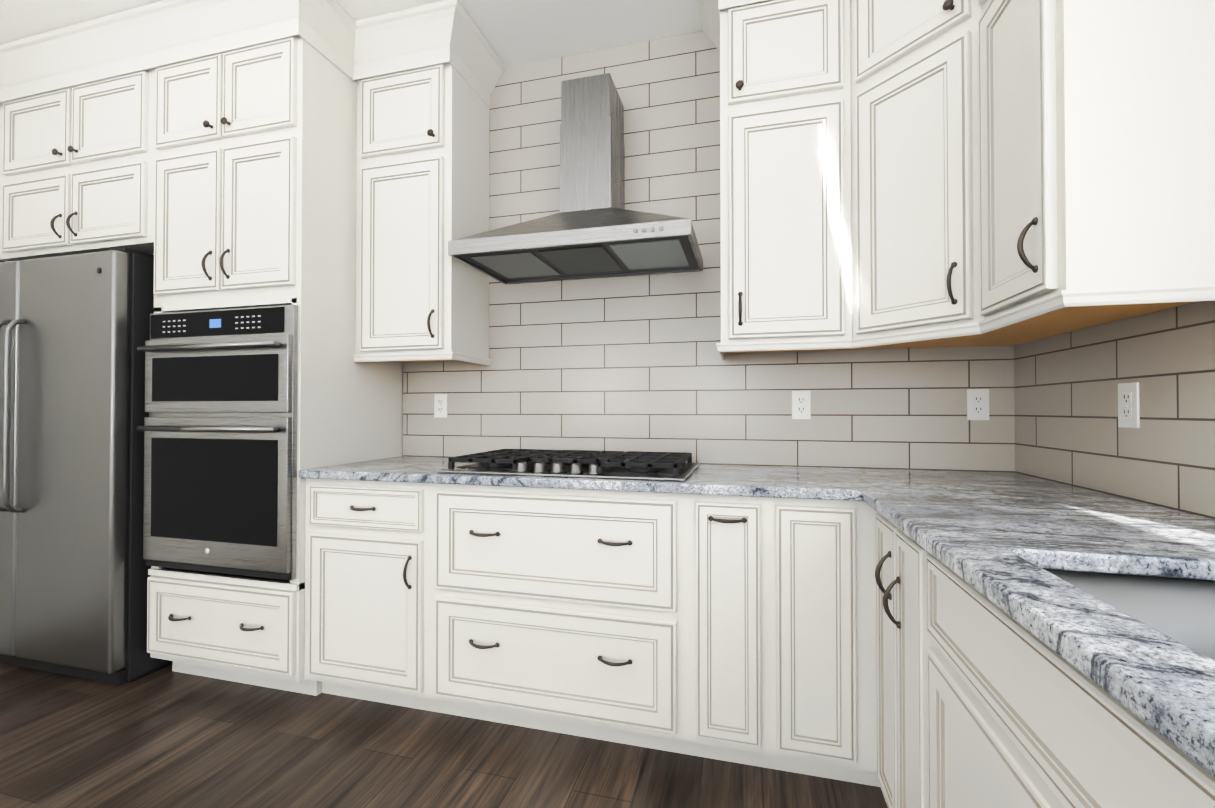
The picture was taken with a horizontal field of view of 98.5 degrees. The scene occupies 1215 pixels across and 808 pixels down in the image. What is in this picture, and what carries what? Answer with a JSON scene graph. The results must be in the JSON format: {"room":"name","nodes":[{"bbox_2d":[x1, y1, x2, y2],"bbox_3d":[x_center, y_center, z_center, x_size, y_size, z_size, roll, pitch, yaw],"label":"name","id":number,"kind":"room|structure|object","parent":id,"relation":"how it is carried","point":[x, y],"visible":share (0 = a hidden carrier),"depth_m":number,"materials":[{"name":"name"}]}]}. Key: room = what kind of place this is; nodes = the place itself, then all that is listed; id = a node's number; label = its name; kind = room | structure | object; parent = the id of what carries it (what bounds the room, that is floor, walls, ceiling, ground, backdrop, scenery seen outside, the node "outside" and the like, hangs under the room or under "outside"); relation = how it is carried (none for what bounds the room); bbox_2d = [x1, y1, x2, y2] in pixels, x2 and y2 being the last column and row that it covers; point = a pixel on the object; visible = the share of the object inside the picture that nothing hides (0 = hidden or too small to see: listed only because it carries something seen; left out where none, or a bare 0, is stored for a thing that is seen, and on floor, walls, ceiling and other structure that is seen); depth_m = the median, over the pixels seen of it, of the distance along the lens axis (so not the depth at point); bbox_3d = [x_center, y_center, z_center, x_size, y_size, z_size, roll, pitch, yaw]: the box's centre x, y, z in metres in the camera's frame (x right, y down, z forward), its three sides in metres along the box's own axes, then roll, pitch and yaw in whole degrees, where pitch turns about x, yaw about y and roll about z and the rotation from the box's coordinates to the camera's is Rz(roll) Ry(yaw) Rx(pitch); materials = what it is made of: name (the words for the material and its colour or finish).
{"room":"kitchen","nodes":[
{"label":"kitchen","id":0,"kind":"room"},
{"bbox_2d":[0,0,702,66],"bbox_3d":[-1.428,-1.689,-0.454,4.650,0.100,6.400,0,-1,15],"label":"ceiling","id":1,"kind":"structure","parent":0,"point":[516,32],"depth_m":2.19,"materials":[{"name":"white paint"}]},
{"bbox_2d":[402,364,402,455],"bbox_3d":[-0.615,-0.216,2.573,4.650,2.780,0.100,0,-1,15],"label":"wall","id":2,"kind":"structure","parent":0,"point":[402,409],"depth_m":2.63,"materials":[{"name":"white paint"}]},
{"bbox_2d":[353,62,491,365],"bbox_3d":[-0.838,-0.836,2.379,0.491,1.305,0.384,0,-1,15],"label":"upper cabinet","id":3,"kind":"object","parent":2,"relation":"attached to","point":[422,173],"visible":1,"depth_m":2.24,"materials":[{"name":"white paint"}]},
{"bbox_2d":[448,73,702,283],"bbox_3d":[-0.102,-0.951,2.126,0.925,0.760,0.494,0,-1,15],"label":"range hood","id":4,"kind":"object","parent":2,"relation":"attached to","point":[594,228],"visible":1,"depth_m":2.10,"materials":[{"name":"silver metal"}]},
{"bbox_2d":[403,31,1014,471],"bbox_3d":[0.244,-0.666,2.292,2.626,1.884,0.008,0,-1,15],"label":"wall tile","id":5,"kind":"structure","parent":2,"relation":"attached to","point":[637,363],"depth_m":2.29,"materials":[{"name":"beige tile"}]},
{"bbox_2d":[434,394,447,417],"bbox_3d":[-0.816,0.009,2.560,0.072,0.117,0.008,0,-1,15],"label":"electrical outlet","id":6,"kind":"object","parent":5,"relation":"attached to","point":[440,404],"visible":1,"depth_m":2.56,"materials":[{"name":"white plastic"}]},
{"bbox_2d":[792,391,810,418],"bbox_3d":[0.789,0.004,2.131,0.072,0.117,0.008,0,-1,15],"label":"electrical outlet","id":7,"kind":"object","parent":5,"relation":"attached to","point":[801,404],"visible":1,"depth_m":2.13,"materials":[{"name":"white plastic"}]},
{"bbox_2d":[967,389,988,419],"bbox_3d":[1.395,0.002,1.969,0.072,0.117,0.008,0,-1,15],"label":"electrical outlet","id":8,"kind":"object","parent":5,"relation":"attached to","point":[977,404],"visible":1,"depth_m":1.97,"materials":[{"name":"white plastic"}]},
{"bbox_2d":[0,663,887,807],"bbox_3d":[-1.428,1.190,-0.486,4.650,0.100,6.400,0,-1,15],"label":"floor","id":9,"kind":"structure","parent":0,"point":[167,737],"depth_m":1.71,"materials":[{"name":"brown wood"}]},
{"bbox_2d":[0,247,171,684],"bbox_3d":[-2.371,0.260,2.556,0.913,1.827,0.770,0,-1,15],"label":"refrigerator","id":10,"kind":"object","parent":9,"relation":"on","point":[74,335],"visible":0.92,"depth_m":2.20,"materials":[{"name":"grey metal"}]},
{"bbox_2d":[0,0,505,695],"bbox_3d":[-1.725,-0.217,2.432,2.374,2.778,0.725,0,-1,15],"label":"tall cabinet","id":11,"kind":"object","parent":9,"relation":"on","point":[202,152],"visible":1,"depth_m":2.17,"materials":[{"name":"white paint"}]},
{"bbox_2d":[136,304,297,579],"bbox_3d":[-1.494,0.149,2.360,0.746,1.055,0.678,0,-1,15],"label":"wall oven","id":12,"kind":"object","parent":11,"relation":"in","point":[219,428],"visible":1,"depth_m":2.06,"materials":[{"name":"silver metal"}]},
{"bbox_2d":[304,478,427,710],"bbox_3d":[-0.836,0.729,2.242,0.557,0.882,0.613,0,-1,15],"label":"base cabinet","id":13,"kind":"object","parent":9,"relation":"on","point":[366,542],"depth_m":1.95,"materials":[{"name":"white paint"}]},
{"bbox_2d":[428,483,691,754],"bbox_3d":[-0.121,0.727,2.051,0.922,0.882,0.613,0,-1,15],"label":"base cabinet","id":14,"kind":"object","parent":9,"relation":"on","point":[565,611],"depth_m":1.75,"materials":[{"name":"white paint"}]},
{"bbox_2d":[299,456,1214,776],"bbox_3d":[-0.055,0.260,1.165,2.624,0.032,2.300,0,-1,15],"label":"countertop","id":15,"kind":"structure","parent":14,"relation":"on","point":[1003,540],"depth_m":0.94,"materials":[{"name":"stone"}]},
{"bbox_2d":[436,449,699,480],"bbox_3d":[-0.122,0.226,2.048,0.910,0.052,0.520,0,-1,15],"label":"cooktop","id":16,"kind":"object","parent":15,"relation":"in","point":[671,466],"visible":1,"depth_m":1.90,"materials":[{"name":"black metal"}]},
{"bbox_2d":[1044,569,1214,660],"bbox_3d":[0.778,0.386,0.424,0.487,0.232,0.844,0,-1,15],"label":"sink","id":17,"kind":"object","parent":15,"relation":"in","point":[1181,610],"depth_m":0.82,"materials":[{"name":"white ceramic"}]},
{"bbox_2d":[688,494,775,769],"bbox_3d":[0.444,0.726,1.900,0.248,0.882,0.613,0,-1,15],"label":"base cabinet","id":18,"kind":"object","parent":9,"relation":"on","point":[730,537],"depth_m":1.61,"materials":[{"name":"white paint"}]},
{"bbox_2d":[772,498,863,783],"bbox_3d":[0.681,0.725,1.837,0.242,0.882,0.613,0,-1,15],"label":"base cabinet","id":19,"kind":"object","parent":9,"relation":"on","point":[856,642],"depth_m":1.55,"materials":[{"name":"white paint"}]},
{"bbox_2d":[868,505,911,807],"bbox_3d":[0.999,0.718,1.209,0.613,0.882,0.474,0,-1,15],"label":"base cabinet","id":20,"kind":"object","parent":9,"relation":"on","point":[889,548],"depth_m":1.32,"materials":[{"name":"white paint"}]},
{"bbox_2d":[912,540,1214,807],"bbox_3d":[0.803,0.710,0.477,0.613,0.882,1.042,0,-1,15],"label":"base cabinet","id":21,"kind":"object","parent":9,"relation":"on","point":[1000,719],"depth_m":0.72,"materials":[{"name":"white paint"}]},
{"bbox_3d":[1.392,-0.230,1.272,0.100,2.780,1.377,0,-1,15],"label":"wall","id":22,"kind":"structure","parent":0,"visible":0},
{"bbox_2d":[700,0,1214,359],"bbox_3d":[0.822,-0.904,1.575,1.135,1.423,1.080,0,-1,15],"label":"upper cabinet","id":23,"kind":"object","parent":22,"relation":"attached to","point":[895,174],"visible":1,"depth_m":1.49,"materials":[{"name":"white paint"}]},
{"bbox_2d":[1014,301,1214,518],"bbox_3d":[1.348,-0.677,1.320,0.008,1.884,1.317,0,-1,15],"label":"wall tiles","id":24,"kind":"structure","parent":22,"relation":"attached to","point":[1068,431],"depth_m":1.37,"materials":[{"name":"beige tile"}]},
{"bbox_2d":[1118,382,1139,427],"bbox_3d":[1.351,0.004,1.357,0.008,0.117,0.072,0,-1,15],"label":"electrical outlet","id":25,"kind":"object","parent":24,"relation":"attached to","point":[1128,406],"visible":1,"depth_m":1.35,"materials":[{"name":"white plastic"}]}
]}

